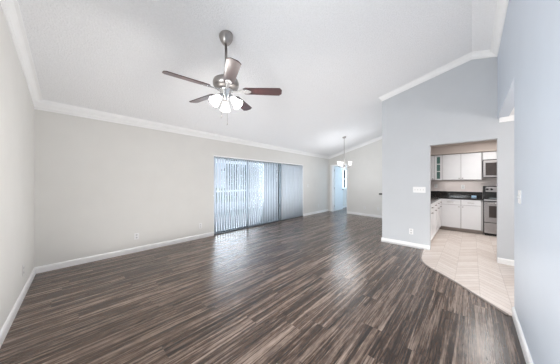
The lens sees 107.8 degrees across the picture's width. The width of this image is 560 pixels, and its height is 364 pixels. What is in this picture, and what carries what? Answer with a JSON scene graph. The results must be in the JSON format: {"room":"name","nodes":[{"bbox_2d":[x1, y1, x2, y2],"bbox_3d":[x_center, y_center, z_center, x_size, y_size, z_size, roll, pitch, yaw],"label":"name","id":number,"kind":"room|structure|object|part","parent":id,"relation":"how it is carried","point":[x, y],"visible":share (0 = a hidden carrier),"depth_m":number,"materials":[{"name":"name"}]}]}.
{"room":"empty living room","nodes":[
{"label":"empty living room","id":0,"kind":"room"},
{"bbox_2d":[0,3,33,330],"bbox_3d":[-1.881,-0.444,1.146,0.140,3.667,5.200,0,0,-44],"label":"wall","id":1,"kind":"structure","parent":0,"point":[16,104],"depth_m":2.06,"materials":[{"name":"beige paint"}]},
{"bbox_2d":[0,267,35,347],"bbox_3d":[-1.831,1.282,1.206,0.016,0.095,4.944,0,0,-44],"label":"baseboard","id":2,"kind":"structure","parent":1,"relation":"attached to","point":[12,315],"depth_m":2.02,"materials":[{"name":"white paint"}]},
{"bbox_2d":[0,0,42,106],"bbox_3d":[-1.802,-1.663,1.227,0.085,1.168,4.934,0,0,-44],"label":"trim","id":3,"kind":"structure","parent":1,"relation":"attached to","point":[11,10],"depth_m":2.10,"materials":[{"name":"white paint"}]},
{"bbox_2d":[34,109,346,266],"bbox_3d":[0.123,0.060,7.161,0.160,2.660,11.806,0,0,42],"label":"wall","id":4,"kind":"structure","parent":0,"point":[98,184],"depth_m":3.71,"materials":[{"name":"beige paint"}]},
{"bbox_2d":[134,233,138,239],"bbox_3d":[-2.723,1.030,3.873,0.008,0.116,0.072,0,0,42],"label":"wall outlet","id":5,"kind":"object","parent":4,"relation":"attached to","point":[136,235],"visible":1,"depth_m":3.87,"materials":[{"name":"white plastic"}]},
{"bbox_2d":[34,100,328,158],"bbox_3d":[-0.623,-1.143,6.148,0.085,0.175,8.702,0,0,42],"label":"trim","id":6,"kind":"structure","parent":4,"relation":"attached to","point":[44,105],"depth_m":3.89,"materials":[{"name":"white paint"}]},
{"bbox_2d":[35,209,327,273],"bbox_3d":[-0.669,1.282,6.149,0.016,0.095,8.622,0,0,42],"label":"baseboard","id":7,"kind":"structure","parent":4,"relation":"attached to","point":[49,267],"depth_m":3.67,"materials":[{"name":"white paint"}]},
{"bbox_2d":[214,157,301,234],"bbox_3d":[-0.430,0.330,6.543,0.154,2.000,3.813,0,0,42],"label":"door","id":8,"kind":"structure","parent":4,"relation":"in","point":[279,164],"depth_m":6.81,"materials":[{"name":"white paint"}]},
{"bbox_3d":[-0.479,0.334,6.516,0.022,1.957,1.486,0,0,42],"label":"sliding panel","id":9,"kind":"part","parent":8,"relation":"part of","materials":[{"name":"clear glass"}]},
{"bbox_3d":[-0.495,0.335,6.500,0.005,1.890,1.360,0,0,42],"label":"pane","id":10,"kind":"part","parent":8,"relation":"part of","materials":[{"name":"clear glass"}]},
{"bbox_2d":[214,155,302,233],"bbox_3d":[-0.396,0.321,6.510,0.045,1.974,3.802,0,0,42],"label":"vertical blind","id":11,"kind":"object","parent":4,"relation":"attached to","point":[291,174],"visible":1,"depth_m":6.18,"materials":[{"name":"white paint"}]},
{"bbox_2d":[343,169,346,188],"bbox_3d":[3.478,-0.155,10.835,0.150,1.070,1.013,0,0,42],"label":"window","id":12,"kind":"structure","parent":4,"relation":"in","point":[344,170],"depth_m":10.86,"materials":[{"name":"white paint"}]},
{"bbox_3d":[3.445,-0.170,10.867,0.005,0.940,0.850,0,0,42],"label":"glass","id":13,"kind":"part","parent":12,"relation":"part of","materials":[{"name":"glass"}]},
{"bbox_2d":[18,0,496,155],"bbox_3d":[1.063,-1.707,4.457,5.440,1.240,9.750,0,0,43],"label":"ceiling","id":14,"kind":"structure","parent":0,"point":[332,62],"depth_m":2.80,"materials":[{"name":"white paint"}]},
{"bbox_2d":[162,30,281,124],"bbox_3d":[-0.681,-1.218,2.424,1.274,1.083,1.264,0,0,43],"label":"ceiling fan","id":15,"kind":"object","parent":14,"relation":"hanging from","point":[226,83],"visible":1,"depth_m":2.37,"materials":[{"name":"silver metal"}]},
{"bbox_3d":[-0.979,-1.088,2.158,0.465,0.008,0.136,0,13,-39],"label":"blade","id":16,"kind":"part","parent":15,"relation":"part of","materials":[{"name":"brown wood"}]},
{"bbox_3d":[-1.006,-1.088,2.666,0.465,0.008,0.136,0,13,33],"label":"blade","id":17,"kind":"part","parent":15,"relation":"part of","materials":[{"name":"brown wood"}]},
{"bbox_3d":[-0.734,-0.936,2.330,0.128,0.143,0.141,0,0,43],"label":"lamp shade","id":18,"kind":"part","parent":15,"relation":"part of","materials":[{"name":"white glass"}]},
{"bbox_3d":[-0.680,-0.936,2.569,0.138,0.143,0.123,0,0,43],"label":"lamp shade","id":19,"kind":"part","parent":15,"relation":"part of","materials":[{"name":"white glass"}]},
{"bbox_3d":[-0.487,-1.088,2.027,0.136,0.008,0.465,14,-5,-21],"label":"blade","id":20,"kind":"part","parent":15,"relation":"part of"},
{"bbox_3d":[-0.502,-0.936,2.407,0.138,0.143,0.125,0,0,43],"label":"lamp shade","id":21,"kind":"part","parent":15,"relation":"part of","materials":[{"name":"white glass"}]},
{"bbox_3d":[-0.532,-1.088,2.849,0.136,0.008,0.465,-13,-3,14],"label":"blade","id":22,"kind":"part","parent":15,"relation":"part of","materials":[{"name":"brown wood"}]},
{"bbox_3d":[-0.211,-1.088,2.455,0.465,0.008,0.136,0,-13,-3],"label":"blade","id":23,"kind":"part","parent":15,"relation":"part of","materials":[{"name":"brown wood"}]},
{"bbox_2d":[337,136,351,168],"bbox_3d":[2.153,-0.994,6.847,0.446,1.099,0.394,0,0,43],"label":"chandelier","id":24,"kind":"object","parent":14,"relation":"hanging from","point":[344,137],"visible":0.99,"depth_m":6.81,"materials":[{"name":"white glass"}]},
{"bbox_2d":[0,207,525,363],"bbox_3d":[2.582,1.357,4.642,7.400,0.066,12.100,0,0,43],"label":"floor","id":25,"kind":"structure","parent":0,"point":[324,287],"depth_m":2.23,"materials":[{"name":"wood"}]},
{"bbox_2d":[431,199,441,239],"bbox_3d":[3.491,0.889,5.108,0.746,0.868,2.165,0,0,43],"label":"base cabinet","id":26,"kind":"object","parent":25,"relation":"on","point":[436,206],"visible":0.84,"depth_m":4.80,"materials":[{"name":"white paint"}]},
{"bbox_3d":[3.190,0.915,4.310,0.020,0.600,0.550,0,0,43],"label":"door","id":27,"kind":"part","parent":26,"relation":"part of","materials":[{"name":"white paint"}]},
{"bbox_3d":[3.587,0.915,4.733,0.020,0.600,0.590,0,0,43],"label":"door","id":28,"kind":"part","parent":26,"relation":"part of","materials":[{"name":"white paint"}]},
{"bbox_3d":[3.964,0.915,5.133,0.020,0.600,0.490,0,0,43],"label":"door","id":29,"kind":"part","parent":26,"relation":"part of","materials":[{"name":"white paint"}]},
{"bbox_3d":[4.289,0.915,5.479,0.020,0.600,0.440,0,0,43],"label":"door","id":30,"kind":"part","parent":26,"relation":"part of","materials":[{"name":"white paint"}]},
{"bbox_2d":[431,191,482,203],"bbox_3d":[3.983,0.364,5.059,1.544,0.179,2.767,0,0,43],"label":"countertop","id":31,"kind":"structure","parent":26,"relation":"on","point":[435,195],"depth_m":5.72,"materials":[{"name":"black stone"}]},
{"bbox_2d":[439,198,482,233],"bbox_3d":[4.708,0.889,5.826,1.535,0.868,0.651,0,0,43],"label":"base cabinet","id":32,"kind":"object","parent":25,"relation":"on","point":[462,215],"visible":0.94,"depth_m":5.36,"materials":[{"name":"white paint"}]},
{"bbox_3d":[4.618,0.535,5.527,0.412,0.140,0.020,0,0,43],"label":"drawer","id":33,"kind":"part","parent":32,"relation":"part of","materials":[{"name":"white paint"}]},
{"bbox_3d":[4.618,0.915,5.527,0.412,0.600,0.020,0,0,43],"label":"door","id":34,"kind":"part","parent":32,"relation":"part of","materials":[{"name":"white paint"}]},
{"bbox_3d":[4.912,0.535,5.251,0.370,0.140,0.020,0,0,43],"label":"drawer","id":35,"kind":"part","parent":32,"relation":"part of","materials":[{"name":"white paint"}]},
{"bbox_3d":[4.912,0.915,5.251,0.370,0.600,0.020,0,0,43],"label":"door","id":36,"kind":"part","parent":32,"relation":"part of","materials":[{"name":"white paint"}]},
{"bbox_2d":[419,249,508,314],"bbox_3d":[2.421,1.324,3.078,0.309,0.012,2.085,0,0,16],"label":"trim","id":37,"kind":"structure","parent":25,"relation":"on","point":[420,257],"depth_m":2.55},
{"bbox_2d":[483,186,496,235],"bbox_3d":[5.536,0.715,5.016,0.760,1.219,0.696,0,0,43],"label":"stove","id":38,"kind":"object","parent":25,"relation":"on","point":[489,192],"visible":0.37,"depth_m":5.02,"materials":[{"name":"silver metal"}]},
{"bbox_3d":[5.346,1.133,4.815,0.750,0.255,0.030,0,0,43],"label":"warming drawer","id":39,"kind":"part","parent":38,"relation":"part of","materials":[{"name":"silver metal"}]},
{"bbox_3d":[5.346,0.738,4.815,0.750,0.505,0.030,0,0,43],"label":"oven door","id":40,"kind":"part","parent":38,"relation":"part of","materials":[{"name":"silver metal"}]},
{"bbox_3d":[5.724,0.193,5.194,0.690,0.135,0.010,0,0,43],"label":"control panel","id":41,"kind":"part","parent":38,"relation":"part of","materials":[{"name":"silver metal"}]},
{"bbox_2d":[328,139,381,214],"bbox_3d":[3.357,-0.295,8.093,0.119,3.371,3.646,0,0,-39],"label":"wall","id":42,"kind":"structure","parent":0,"point":[364,175],"depth_m":8.07,"materials":[{"name":"beige paint"}]},
{"bbox_2d":[330,164,346,211],"bbox_3d":[2.611,0.275,8.996,0.149,2.110,0.872,0,0,-39],"label":"trim","id":43,"kind":"structure","parent":42,"relation":"attached to","point":[331,166],"depth_m":9.22,"materials":[{"name":"white paint"}]},
{"bbox_2d":[334,167,343,210],"bbox_3d":[2.775,0.310,9.582,0.108,2.020,0.872,0,0,42],"label":"door","id":44,"kind":"structure","parent":42,"relation":"in","point":[338,171],"depth_m":9.57,"materials":[{"name":"white paint"}]},
{"bbox_2d":[328,136,381,158],"bbox_3d":[3.264,-1.476,8.046,0.085,0.876,3.368,0,0,-39],"label":"trim","id":45,"kind":"structure","parent":42,"relation":"attached to","point":[380,137],"depth_m":8.25,"materials":[{"name":"white paint"}]},
{"bbox_2d":[347,211,381,217],"bbox_3d":[3.596,1.282,7.695,0.016,0.095,2.405,0,0,-39],"label":"baseboard","id":46,"kind":"structure","parent":42,"relation":"attached to","point":[348,212],"depth_m":8.01,"materials":[{"name":"white paint"}]},
{"bbox_2d":[382,57,513,259],"bbox_3d":[3.734,-0.444,3.269,3.880,3.667,0.120,0,0,43],"label":"wall","id":47,"kind":"structure","parent":0,"point":[459,104],"depth_m":3.96,"materials":[{"name":"grey paint"}]},
{"bbox_2d":[413,187,425,192],"bbox_3d":[2.784,0.160,4.072,0.200,0.104,0.014,0,0,43],"label":"light switch","id":48,"kind":"object","parent":47,"relation":"attached to","point":[415,189],"visible":1,"depth_m":4.07,"materials":[{"name":"white plastic"}]},
{"bbox_2d":[379,50,495,101],"bbox_3d":[3.966,-2.023,5.121,1.850,0.448,3.305,0,0,43],"label":"trim","id":49,"kind":"structure","parent":47,"relation":"attached to","point":[484,53],"depth_m":3.81,"materials":[{"name":"white paint"}]},
{"bbox_2d":[381,237,513,265],"bbox_3d":[3.679,1.282,3.310,3.776,0.095,0.136,0,0,43],"label":"baseboard","id":50,"kind":"structure","parent":47,"relation":"attached to","point":[387,240],"depth_m":4.10,"materials":[{"name":"white paint"}]},
{"bbox_2d":[499,115,513,122],"bbox_3d":[4.276,-1.018,2.630,1.975,0.095,0.070,0,0,43],"label":"trim","id":51,"kind":"structure","parent":47,"relation":"attached to","point":[508,118],"depth_m":3.26,"materials":[{"name":"white paint"}]},
{"bbox_2d":[431,178,496,197],"bbox_3d":[5.779,0.060,5.355,3.760,2.660,0.120,0,0,43],"label":"wall","id":52,"kind":"structure","parent":0,"point":[442,185],"depth_m":5.80,"materials":[{"name":"beige paint"}]},
{"bbox_2d":[431,155,434,179],"bbox_3d":[4.443,-0.418,6.281,0.535,0.727,0.355,0,0,43],"label":"upper cabinet","id":53,"kind":"object","parent":52,"relation":"attached to","point":[432,157],"visible":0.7,"depth_m":6.01,"materials":[{"name":"white paint"}]},
{"bbox_2d":[435,155,441,179],"bbox_3d":[4.718,-0.418,6.058,0.168,0.727,0.310,0,0,43],"label":"upper cabinet","id":54,"kind":"object","parent":52,"relation":"attached to","point":[438,158],"visible":0.97,"depth_m":5.95,"materials":[{"name":"white paint"}]},
{"bbox_2d":[431,191,481,196],"bbox_3d":[3.983,0.345,5.059,1.544,0.140,2.767,0,0,43],"label":"backsplash","id":55,"kind":"structure","parent":52,"relation":"attached to","point":[435,193],"depth_m":5.90,"materials":[{"name":"black stone"}]},
{"bbox_2d":[442,152,481,179],"bbox_3d":[5.063,-0.418,5.698,0.823,0.727,0.355,0,0,43],"label":"upper cabinet","id":56,"kind":"object","parent":52,"relation":"attached to","point":[464,166],"visible":1,"depth_m":5.57,"materials":[{"name":"white paint"}]},
{"bbox_3d":[4.818,-0.417,5.737,0.393,0.705,0.020,0,0,43],"label":"door","id":57,"kind":"part","parent":56,"relation":"part of","materials":[{"name":"white paint"}]},
{"bbox_3d":[5.111,-0.417,5.462,0.390,0.705,0.020,0,0,43],"label":"door","id":58,"kind":"part","parent":56,"relation":"part of","materials":[{"name":"white paint"}]},
{"bbox_2d":[431,140,496,155],"bbox_3d":[5.540,-0.943,5.189,3.640,0.315,0.450,0,0,43],"label":"soffit","id":59,"kind":"object","parent":52,"relation":"attached to","point":[489,145],"depth_m":5.49,"materials":[{"name":"beige paint"}]},
{"bbox_2d":[482,151,496,159],"bbox_3d":[5.655,-0.676,5.161,0.765,0.212,0.327,0,0,43],"label":"upper cabinet","id":60,"kind":"object","parent":52,"relation":"attached to","point":[491,155],"visible":0.3,"depth_m":5.22,"materials":[{"name":"white paint"}]},
{"bbox_2d":[482,159,496,177],"bbox_3d":[5.622,-0.339,5.127,0.759,0.458,0.421,0,0,43],"label":"microwave","id":61,"kind":"object","parent":60,"relation":"attached to","point":[489,167],"visible":0.21,"depth_m":5.18,"materials":[{"name":"silver metal"}]},
{"bbox_2d":[497,0,559,363],"bbox_3d":[1.732,-0.405,1.309,0.120,3.590,5.480,0,0,43],"label":"wall","id":62,"kind":"structure","parent":0,"point":[528,58],"depth_m":1.32,"materials":[{"name":"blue paint"}]},
{"bbox_2d":[490,0,508,56],"bbox_3d":[1.692,-2.114,1.415,0.085,0.115,5.380,0,0,43],"label":"trim","id":63,"kind":"structure","parent":62,"relation":"attached to","point":[501,7],"depth_m":2.73,"materials":[{"name":"white paint"}]},
{"bbox_2d":[517,190,520,203],"bbox_3d":[2.081,0.130,1.777,0.014,0.116,0.118,0,0,43],"label":"light switch","id":64,"kind":"object","parent":62,"relation":"attached to","point":[519,191],"visible":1,"depth_m":1.76,"materials":[{"name":"white plastic"}]},
{"bbox_2d":[512,307,532,363],"bbox_3d":[1.187,1.282,0.741,0.136,0.095,3.426,0,0,43],"label":"baseboard","id":65,"kind":"structure","parent":62,"relation":"attached to","point":[525,350],"depth_m":1.64,"materials":[{"name":"white paint"}]},
{"label":"outside","id":66,"kind":"structure","parent":0,"visible":0},
{"bbox_2d":[216,188,259,202],"bbox_3d":[-12.668,1.540,25.647,36.400,0.180,60.000,0,0,43],"label":"ground","id":67,"kind":"structure","parent":66,"point":[216,188],"depth_m":17.93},
{"bbox_2d":[224,160,245,200],"bbox_3d":[-2.888,-0.747,13.797,1.712,4.394,1.621,0,0,43],"label":"tree","id":68,"kind":"object","parent":67,"relation":"on","point":[229,160],"visible":0.12,"depth_m":13.44,"materials":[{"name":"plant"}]},
{"bbox_2d":[216,207,259,230],"bbox_3d":[-0.670,1.435,9.212,3.600,0.110,15.500,0,0,43],"label":"patio","id":69,"kind":"structure","parent":67,"relation":"on","point":[259,207],"depth_m":7.71,"materials":[{"name":"concrete"}]},
{"bbox_2d":[216,159,259,212],"bbox_3d":[-1.865,0.180,10.335,0.080,2.400,15.500,0,0,43],"label":"screen enclosure","id":70,"kind":"object","parent":69,"relation":"on","point":[216,159],"visible":0.06,"depth_m":10.08,"materials":[{"name":"paint"}]},
{"bbox_3d":[-1.858,-0.280,10.328,0.060,1.480,15.500,0,0,43],"label":"rail","id":71,"kind":"part","parent":70,"relation":"part of","materials":[{"name":"white paint"}]},
{"bbox_3d":[-1.865,1.170,10.335,0.080,0.420,15.500,0,0,43],"label":"kick panel","id":72,"kind":"part","parent":70,"relation":"part of","materials":[{"name":"paint"}]},
{"bbox_2d":[221,161,259,197],"bbox_3d":[-1.226,-0.750,22.777,6.800,4.400,8.300,0,0,43],"label":"house","id":73,"kind":"structure","parent":67,"relation":"on","point":[249,161],"depth_m":18.77,"materials":[{"name":"grey paint"}]}
]}

